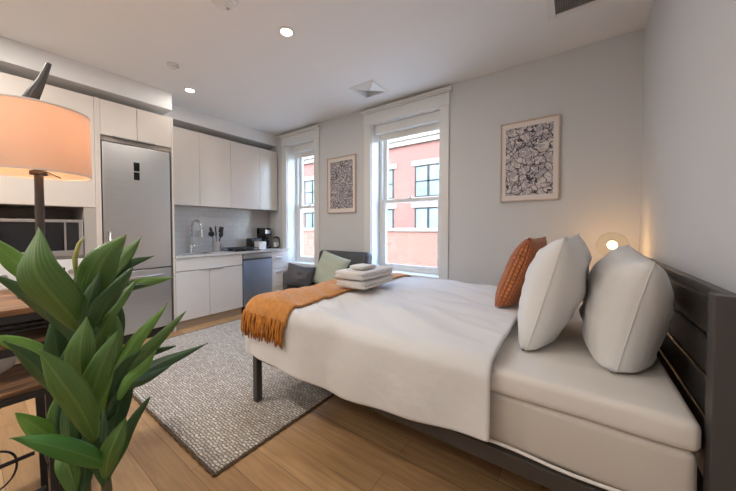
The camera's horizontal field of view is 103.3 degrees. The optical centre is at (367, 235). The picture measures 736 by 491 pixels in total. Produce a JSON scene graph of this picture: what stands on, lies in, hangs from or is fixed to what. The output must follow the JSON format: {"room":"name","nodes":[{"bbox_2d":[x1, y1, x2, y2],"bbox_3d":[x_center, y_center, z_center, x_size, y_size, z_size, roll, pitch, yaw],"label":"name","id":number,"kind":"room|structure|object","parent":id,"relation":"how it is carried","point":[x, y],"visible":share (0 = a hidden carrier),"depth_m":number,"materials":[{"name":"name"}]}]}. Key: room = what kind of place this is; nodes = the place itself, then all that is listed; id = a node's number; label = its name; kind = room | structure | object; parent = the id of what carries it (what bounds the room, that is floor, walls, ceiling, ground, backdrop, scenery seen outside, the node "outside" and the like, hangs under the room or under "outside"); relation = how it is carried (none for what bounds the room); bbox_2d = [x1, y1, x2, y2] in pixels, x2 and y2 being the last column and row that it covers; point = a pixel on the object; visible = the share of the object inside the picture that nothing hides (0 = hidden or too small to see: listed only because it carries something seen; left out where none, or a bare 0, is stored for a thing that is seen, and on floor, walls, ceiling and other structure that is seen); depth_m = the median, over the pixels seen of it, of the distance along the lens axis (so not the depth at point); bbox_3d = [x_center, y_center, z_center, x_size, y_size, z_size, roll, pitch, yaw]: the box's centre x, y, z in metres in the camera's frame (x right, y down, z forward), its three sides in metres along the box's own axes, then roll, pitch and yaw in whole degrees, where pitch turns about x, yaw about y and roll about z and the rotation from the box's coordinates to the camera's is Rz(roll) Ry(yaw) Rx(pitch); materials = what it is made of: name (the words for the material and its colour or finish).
{"room":"studio apartment","nodes":[
{"label":"studio apartment","id":0,"kind":"room"},
{"bbox_2d":[0,36,276,148],"bbox_3d":[-3.160,-1.559,2.780,0.620,0.200,5.500,1,2,36],"label":"soffit","id":1,"kind":"structure","parent":0,"point":[18,59],"depth_m":3.03,"materials":[{"name":"white paint"}]},
{"bbox_2d":[174,126,267,255],"bbox_3d":[-3.385,-0.246,3.109,0.110,2.840,5.920,1,2,36],"label":"wall","id":2,"kind":"structure","parent":0,"point":[239,225],"depth_m":4.46,"materials":[{"name":"white tile"}]},
{"bbox_2d":[173,126,230,207],"bbox_3d":[-2.421,-0.899,4.074,0.326,0.993,0.855,1,2,36],"label":"upper cabinet","id":3,"kind":"object","parent":2,"relation":"attached to","point":[202,167],"visible":0.79,"depth_m":3.99,"materials":[{"name":"white wood"}]},
{"bbox_2d":[223,141,276,210],"bbox_3d":[-1.930,-0.916,4.759,0.326,0.993,0.826,1,2,36],"label":"upper cabinet","id":4,"kind":"object","parent":2,"relation":"attached to","point":[253,169],"visible":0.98,"depth_m":4.62,"materials":[{"name":"white wood"}]},
{"bbox_2d":[0,314,571,490],"bbox_3d":[-1.427,1.262,1.546,5.155,0.100,5.600,1,2,36],"label":"floor","id":5,"kind":"structure","parent":0,"point":[340,444],"depth_m":1.56,"materials":[{"name":"brown wood"}]},
{"bbox_2d":[0,450,17,489],"bbox_3d":[-1.840,1.083,1.245,0.482,0.275,0.221,-1,2,-41],"label":"power cord","id":6,"kind":"object","parent":5,"relation":"on","point":[13,454],"visible":0.92,"depth_m":1.33,"materials":[{"name":"black plastic"}]},
{"bbox_2d":[0,363,59,490],"bbox_3d":[-1.495,0.900,1.117,0.335,0.645,0.392,1,2,36],"label":"bar stool","id":7,"kind":"object","parent":5,"relation":"on","point":[17,385],"visible":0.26,"depth_m":1.16,"materials":[{"name":"brown wood"}]},
{"bbox_2d":[0,356,16,374],"bbox_3d":[-1.548,0.518,1.166,0.200,0.115,0.200,1,2,36],"label":"bowl","id":8,"kind":"object","parent":7,"relation":"on","point":[6,363],"visible":0.42,"depth_m":1.18,"materials":[{"name":"white ceramic"}]},
{"bbox_2d":[0,72,99,364],"bbox_3d":[-3.370,-0.090,2.532,0.602,2.555,1.432,1,2,36],"label":"tall cabinet","id":9,"kind":"object","parent":5,"relation":"on","point":[64,200],"visible":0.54,"depth_m":2.79,"materials":[{"name":"beige"}]},
{"bbox_2d":[0,218,83,256],"bbox_3d":[-3.146,0.025,2.741,0.494,0.344,0.590,1,2,36],"label":"microwave","id":10,"kind":"object","parent":9,"relation":"in","point":[62,236],"visible":0.75,"depth_m":2.67,"materials":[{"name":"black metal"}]},
{"bbox_2d":[0,258,83,289],"bbox_3d":[-3.152,0.645,2.755,0.585,0.831,0.610,1,2,36],"label":"drawer","id":11,"kind":"object","parent":9,"relation":"in","point":[67,265],"visible":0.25,"depth_m":2.73,"materials":[{"name":"white laminate"}]},
{"bbox_2d":[0,289,124,490],"bbox_3d":[-1.792,0.757,1.106,0.600,0.932,1.240,1,2,36],"label":"bar table","id":12,"kind":"object","parent":5,"relation":"on","point":[17,318],"visible":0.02,"depth_m":1.20,"materials":[{"name":"brown wood"}]},
{"bbox_2d":[0,320,49,350],"bbox_3d":[-1.796,0.439,1.077,0.558,0.020,1.180,1,2,36],"label":"shelf","id":13,"kind":"object","parent":12,"relation":"attached to","point":[39,334],"depth_m":1.26,"materials":[{"name":"brown wood"}]},
{"bbox_2d":[22,62,51,99],"bbox_3d":[-1.867,-0.334,1.497,0.156,1.228,0.350,1,2,36],"label":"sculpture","id":14,"kind":"object","parent":12,"relation":"on","point":[35,90],"visible":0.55,"depth_m":1.57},
{"bbox_2d":[0,93,92,298],"bbox_3d":[-1.533,-0.147,1.360,0.364,0.862,0.364,1,2,36],"label":"table lamp","id":15,"kind":"object","parent":12,"relation":"on","point":[40,140],"visible":0.88,"depth_m":1.27,"materials":[{"name":"orange fabric"}]},
{"bbox_2d":[29,169,47,175],"bbox_3d":[-1.533,-0.338,1.355,0.060,0.115,0.060,1,2,36],"label":"socket","id":16,"kind":"object","parent":15,"relation":"attached to","point":[32,172],"depth_m":1.34,"materials":[{"name":"brown metal"}]},
{"bbox_2d":[0,227,207,490],"bbox_3d":[-0.742,0.602,0.920,0.461,1.250,0.541,1,2,36],"label":"potted plant","id":17,"kind":"object","parent":5,"relation":"on","point":[82,362],"visible":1,"depth_m":0.74,"materials":[{"name":"green plant"}]},
{"bbox_2d":[100,141,171,344],"bbox_3d":[-2.727,0.100,3.365,0.631,2.135,0.603,1,2,36],"label":"refrigerator","id":18,"kind":"object","parent":5,"relation":"on","point":[135,181],"visible":0.58,"depth_m":3.22,"materials":[{"name":"silver metal"}]},
{"bbox_2d":[97,97,175,331],"bbox_3d":[-2.747,-0.111,3.382,0.624,2.555,0.676,1,2,36],"label":"tall cabinet","id":19,"kind":"object","parent":5,"relation":"on","point":[116,123],"visible":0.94,"depth_m":3.19,"materials":[{"name":"white wood"}]},
{"bbox_2d":[175,254,242,330],"bbox_3d":[-2.299,0.713,4.029,0.622,0.876,0.862,1,2,36],"label":"base cabinet","id":20,"kind":"object","parent":5,"relation":"on","point":[210,288],"visible":0.94,"depth_m":3.83,"materials":[{"name":"white wood"}]},
{"bbox_2d":[175,247,289,258],"bbox_3d":[-2.054,0.249,4.361,0.626,0.024,1.705,1,2,36],"label":"countertop","id":21,"kind":"structure","parent":20,"relation":"on","point":[199,253],"depth_m":4.10,"materials":[{"name":"stone"}]},
{"bbox_2d":[189,220,202,251],"bbox_3d":[-2.432,0.009,4.156,0.214,0.464,0.109,0,1,8],"label":"kitchen faucet","id":22,"kind":"object","parent":21,"relation":"on","point":[193,221],"visible":0.95,"depth_m":4.12,"materials":[{"name":"silver metal"}]},
{"bbox_2d":[212,241,220,251],"bbox_3d":[-2.225,0.163,4.282,0.120,0.149,0.120,1,2,36],"label":"utensil crock","id":23,"kind":"object","parent":21,"relation":"on","point":[216,245],"visible":0.99,"depth_m":4.23,"materials":[{"name":"ceramic"}]},
{"bbox_2d":[208,231,214,240],"bbox_3d":[-2.261,0.078,4.224,0.097,0.279,0.063,-1,2,-27],"label":"ladle","id":24,"kind":"object","parent":23,"relation":"in","point":[211,233],"visible":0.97,"depth_m":4.20,"materials":[{"name":"black plastic"}]},
{"bbox_2d":[219,227,223,240],"bbox_3d":[-2.169,0.044,4.285,0.094,0.343,0.015,0,1,-9],"label":"turner","id":25,"kind":"object","parent":23,"relation":"in","point":[221,229],"visible":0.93,"depth_m":4.28,"materials":[{"name":"black plastic"}]},
{"bbox_2d":[221,246,260,251],"bbox_3d":[-1.968,0.211,4.505,0.440,0.044,0.420,1,2,36],"label":"gas cooktop","id":26,"kind":"object","parent":21,"relation":"in","point":[244,248],"visible":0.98,"depth_m":4.44,"materials":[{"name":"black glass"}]},
{"bbox_2d":[246,238,261,248],"bbox_3d":[-1.883,0.135,4.841,0.185,0.180,0.210,1,2,36],"label":"toaster","id":27,"kind":"object","parent":21,"relation":"on","point":[249,241],"visible":0.58,"depth_m":4.76,"materials":[{"name":"black plastic"}]},
{"bbox_2d":[254,241,265,248],"bbox_3d":[-1.747,0.165,4.727,0.130,0.125,0.130,1,2,36],"label":"tissue box","id":28,"kind":"object","parent":21,"relation":"on","point":[261,244],"visible":0.87,"depth_m":4.68,"materials":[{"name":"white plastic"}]},
{"bbox_2d":[257,228,270,247],"bbox_3d":[-1.770,0.049,4.990,0.252,0.343,0.135,1,2,36],"label":"coffee maker","id":29,"kind":"object","parent":21,"relation":"on","point":[261,232],"visible":0.73,"depth_m":4.94,"materials":[{"name":"black plastic"}]},
{"bbox_2d":[273,236,279,247],"bbox_3d":[-1.559,0.120,4.948,0.100,0.205,0.130,-1,2,-24],"label":"press","id":30,"kind":"object","parent":21,"relation":"on","point":[275,244],"visible":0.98,"depth_m":4.92,"materials":[{"name":"clear glass"}]},
{"bbox_2d":[132,319,334,476],"bbox_3d":[-1.234,1.176,2.756,2.278,0.010,1.585,1,2,36],"label":"woven rug","id":31,"kind":"object","parent":5,"relation":"on","point":[205,398],"visible":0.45,"depth_m":2.13,"materials":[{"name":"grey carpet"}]},
{"bbox_2d":[232,252,271,313],"bbox_3d":[-1.883,0.701,4.571,0.576,0.874,0.484,1,2,36],"label":"dishwasher","id":32,"kind":"object","parent":5,"relation":"on","point":[256,267],"visible":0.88,"depth_m":4.37,"materials":[{"name":"silver metal"}]},
{"bbox_2d":[271,250,288,291],"bbox_3d":[-1.659,0.690,4.921,0.624,0.878,0.331,1,2,36],"label":"base cabinet","id":33,"kind":"object","parent":5,"relation":"on","point":[280,259],"visible":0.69,"depth_m":4.72,"materials":[{"name":"white wood"}]},
{"bbox_2d":[283,250,371,289],"bbox_3d":[-0.492,0.690,3.796,1.140,0.934,0.729,1,2,36],"label":"loveseat","id":34,"kind":"object","parent":5,"relation":"on","point":[355,257],"visible":0.12,"depth_m":3.82,"materials":[{"name":"grey fabric"}]},
{"bbox_2d":[283,263,315,286],"bbox_3d":[-0.878,0.519,3.714,0.412,0.316,0.164,0,1,11],"label":"throw cushion","id":35,"kind":"object","parent":34,"relation":"on","point":[296,275],"visible":0.94,"depth_m":3.67,"materials":[{"name":"grey fabric"}]},
{"bbox_2d":[312,250,350,283],"bbox_3d":[-0.493,0.449,3.703,0.559,0.507,0.212,1,2,36],"label":"throw cushion","id":36,"kind":"object","parent":34,"relation":"on","point":[328,263],"visible":0.71,"depth_m":3.67,"materials":[{"name":"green fabric"}]},
{"bbox_2d":[253,256,735,490],"bbox_3d":[0.538,0.666,2.051,2.244,1.068,1.577,1,2,36],"label":"platform bed","id":37,"kind":"object","parent":5,"relation":"on","point":[714,352],"visible":0.24,"depth_m":0.99,"materials":[{"name":"black wood"}]},
{"bbox_2d":[489,302,702,490],"bbox_3d":[0.511,0.653,2.064,2.157,0.308,1.544,1,2,36],"label":"mattress","id":38,"kind":"object","parent":37,"relation":"on","point":[553,403],"visible":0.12,"depth_m":1.00,"materials":[{"name":"beige fabric"}]},
{"bbox_2d":[245,276,518,441],"bbox_3d":[0.256,0.641,2.262,1.684,0.431,1.686,1,2,36],"label":"duvet","id":39,"kind":"object","parent":38,"relation":"on","point":[423,350],"visible":0.74,"depth_m":1.48,"materials":[{"name":"white fabric"}]},
{"bbox_2d":[241,273,411,349],"bbox_3d":[-0.218,0.539,2.583,0.533,0.288,1.733,1,2,36],"label":"throw blanket","id":40,"kind":"object","parent":39,"relation":"on","point":[272,308],"visible":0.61,"depth_m":1.95,"materials":[{"name":"orange fabric"}]},
{"bbox_2d":[336,274,393,289],"bbox_3d":[-0.016,0.374,2.423,0.291,0.061,0.452,1,2,36],"label":"bath towel","id":41,"kind":"object","parent":40,"relation":"on","point":[356,284],"visible":0.72,"depth_m":2.27,"materials":[{"name":"white fabric"}]},
{"bbox_2d":[335,265,391,280],"bbox_3d":[-0.025,0.303,2.413,0.286,0.068,0.462,1,2,36],"label":"bath towel","id":42,"kind":"object","parent":41,"relation":"on","point":[352,274],"visible":0.89,"depth_m":2.27,"materials":[{"name":"white fabric"}]},
{"bbox_2d":[349,263,375,269],"bbox_3d":[-0.042,0.251,2.352,0.139,0.028,0.182,1,2,36],"label":"washcloth","id":43,"kind":"object","parent":42,"relation":"on","point":[362,266],"visible":1,"depth_m":2.31,"materials":[{"name":"white fabric"}]},
{"bbox_2d":[495,236,546,306],"bbox_3d":[0.989,0.218,1.871,0.241,0.422,0.460,1,2,42],"label":"throw cushion","id":44,"kind":"object","parent":39,"relation":"on","point":[509,288],"visible":0.67,"depth_m":1.72,"materials":[{"name":"orange fabric"}]},
{"bbox_2d":[517,233,591,350],"bbox_3d":[0.955,0.248,1.494,0.311,0.511,0.691,1,2,36],"label":"bed pillow","id":45,"kind":"object","parent":38,"relation":"on","point":[554,286],"visible":0.98,"depth_m":1.26,"materials":[{"name":"white fabric"}]},
{"bbox_2d":[579,243,674,372],"bbox_3d":[1.161,0.279,1.321,0.327,0.460,0.728,1,2,36],"label":"bed pillow","id":46,"kind":"object","parent":38,"relation":"on","point":[626,311],"visible":0.99,"depth_m":1.09,"materials":[{"name":"white fabric"}]},
{"bbox_3d":[1.877,0.880,2.333,0.420,0.625,0.407,1,2,36],"label":"nightstand","id":47,"kind":"object","parent":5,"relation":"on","visible":0},
{"bbox_2d":[597,232,623,254],"bbox_3d":[1.889,0.273,2.258,0.200,0.592,0.200,1,2,36],"label":"globe lamp","id":48,"kind":"object","parent":47,"relation":"on","point":[612,245],"visible":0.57,"depth_m":2.24,"materials":[{"name":"white glass"}]},
{"bbox_2d":[0,0,653,135],"bbox_3d":[-1.334,-1.730,1.603,5.155,0.200,5.920,1,2,36],"label":"ceiling","id":49,"kind":"structure","parent":0,"point":[241,70],"depth_m":2.47,"materials":[{"name":"white paint"}]},
{"bbox_2d":[167,62,179,69],"bbox_3d":[-1.898,-1.643,2.840,0.104,0.034,0.104,1,2,36],"label":"ceiling sensor","id":50,"kind":"object","parent":49,"relation":"attached to","point":[171,65],"visible":1,"depth_m":2.82,"materials":[{"name":"plastic"}]},
{"bbox_2d":[184,88,195,92],"bbox_3d":[-2.053,-1.669,3.359,0.124,0.008,0.124,1,2,36],"label":"recessed light","id":51,"kind":"object","parent":49,"relation":"in","point":[190,90],"visible":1,"depth_m":3.36,"materials":[{"name":"white plastic"}]},
{"bbox_2d":[211,0,236,10],"bbox_3d":[-1.002,-1.619,2.014,0.170,0.040,0.170,1,2,36],"label":"smoke detector","id":52,"kind":"object","parent":49,"relation":"attached to","point":[227,5],"visible":1,"depth_m":2.02,"materials":[{"name":"white plastic"}]},
{"bbox_2d":[278,27,293,36],"bbox_3d":[-0.661,-1.644,2.360,0.124,0.008,0.124,1,2,36],"label":"recessed light","id":53,"kind":"object","parent":49,"relation":"in","point":[284,31],"visible":1,"depth_m":2.35,"materials":[{"name":"white plastic"}]},
{"bbox_2d":[349,79,388,98],"bbox_3d":[0.017,-1.665,3.349,0.340,0.014,0.330,1,2,36],"label":"ceiling vent","id":54,"kind":"object","parent":49,"relation":"in","point":[369,89],"visible":1,"depth_m":3.33,"materials":[{"name":"white plastic"}]},
{"bbox_2d":[546,0,607,20],"bbox_3d":[1.371,-1.629,1.866,0.400,0.014,0.595,1,2,36],"label":"ceiling vent","id":55,"kind":"object","parent":49,"relation":"in","point":[556,9],"visible":1,"depth_m":2.08,"materials":[{"name":"white plastic"}]},
{"bbox_2d":[267,29,643,285],"bbox_3d":[0.289,-0.266,3.921,4.935,2.840,0.320,1,2,36],"label":"wall","id":56,"kind":"structure","parent":0,"point":[596,89],"depth_m":2.77,"materials":[{"name":"white paint"}]},
{"bbox_2d":[279,124,320,266],"bbox_3d":[-1.106,-0.266,4.687,0.943,2.802,0.060,1,2,36],"label":"trim","id":57,"kind":"structure","parent":56,"relation":"attached to","point":[313,132],"depth_m":4.51,"materials":[{"name":"white paint"}]},
{"bbox_2d":[287,139,313,266],"bbox_3d":[-1.002,-0.504,4.827,0.665,1.990,0.342,1,2,36],"label":"window","id":58,"kind":"structure","parent":56,"relation":"in","point":[295,207],"depth_m":5.00,"materials":[{"name":"white paint"}]},
{"bbox_2d":[290,141,313,158],"bbox_3d":[-1.028,-1.389,4.770,0.633,0.192,0.090,1,2,36],"label":"roller blind","id":59,"kind":"object","parent":58,"relation":"attached to","point":[307,149],"visible":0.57,"depth_m":4.78,"materials":[{"name":"white fabric"}]},
{"bbox_2d":[327,154,356,212],"bbox_3d":[-0.384,-0.723,4.175,0.533,0.804,0.032,1,2,36],"label":"framed print","id":60,"kind":"object","parent":56,"relation":"attached to","point":[342,170],"visible":1,"depth_m":4.16,"materials":[{"name":"paper"}]},
{"bbox_2d":[371,107,439,278],"bbox_3d":[0.521,-0.477,3.736,0.963,1.990,0.342,1,2,36],"label":"window","id":61,"kind":"structure","parent":56,"relation":"in","point":[379,150],"depth_m":3.95,"materials":[{"name":"white paint"}]},
{"bbox_2d":[375,111,439,141],"bbox_3d":[0.496,-1.362,3.678,0.931,0.192,0.090,1,2,36],"label":"roller blind","id":62,"kind":"object","parent":61,"relation":"attached to","point":[428,122],"visible":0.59,"depth_m":3.65,"materials":[{"name":"white fabric"}]},
{"bbox_2d":[360,86,452,279],"bbox_3d":[0.417,-0.239,3.596,1.241,2.802,0.060,1,2,36],"label":"trim","id":63,"kind":"structure","parent":56,"relation":"attached to","point":[438,98],"depth_m":3.36,"materials":[{"name":"white paint"}]},
{"bbox_2d":[500,113,559,201],"bbox_3d":[1.540,-0.717,2.796,0.501,0.773,0.032,1,2,36],"label":"framed print","id":64,"kind":"object","parent":56,"relation":"attached to","point":[530,148],"visible":1,"depth_m":2.79,"materials":[{"name":"paper"}]},
{"bbox_2d":[639,0,735,475],"bbox_3d":[0.712,-0.174,0.174,0.120,2.840,5.920,1,2,36],"label":"wall","id":65,"kind":"structure","parent":0,"point":[688,200],"depth_m":1.31,"materials":[{"name":"white paint"}]},
{"label":"outside","id":66,"kind":"structure","parent":0,"visible":0},
{"bbox_3d":[4.546,6.771,23.686,60.000,0.200,36.480,1,2,36],"label":"ground","id":67,"kind":"structure","parent":66,"visible":0},
{"bbox_2d":[303,130,438,227],"bbox_3d":[2.528,0.859,19.006,30.300,11.850,8.200,1,2,36],"label":"apartment building","id":68,"kind":"structure","parent":67,"relation":"on","point":[413,160],"depth_m":14.44,"materials":[{"name":"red brick"}]},
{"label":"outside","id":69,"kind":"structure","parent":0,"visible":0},
{"bbox_3d":[-2.856,1.270,9.783,28.000,0.280,5.478,1,2,36],"label":"deck","id":70,"kind":"object","parent":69,"visible":0},
{"bbox_2d":[303,228,437,266],"bbox_3d":[-1.986,0.373,12.693,26.000,1.370,0.420,1,2,36],"label":"wall","id":71,"kind":"structure","parent":70,"relation":"on","point":[406,246],"depth_m":10.07,"materials":[{"name":"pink brick"}]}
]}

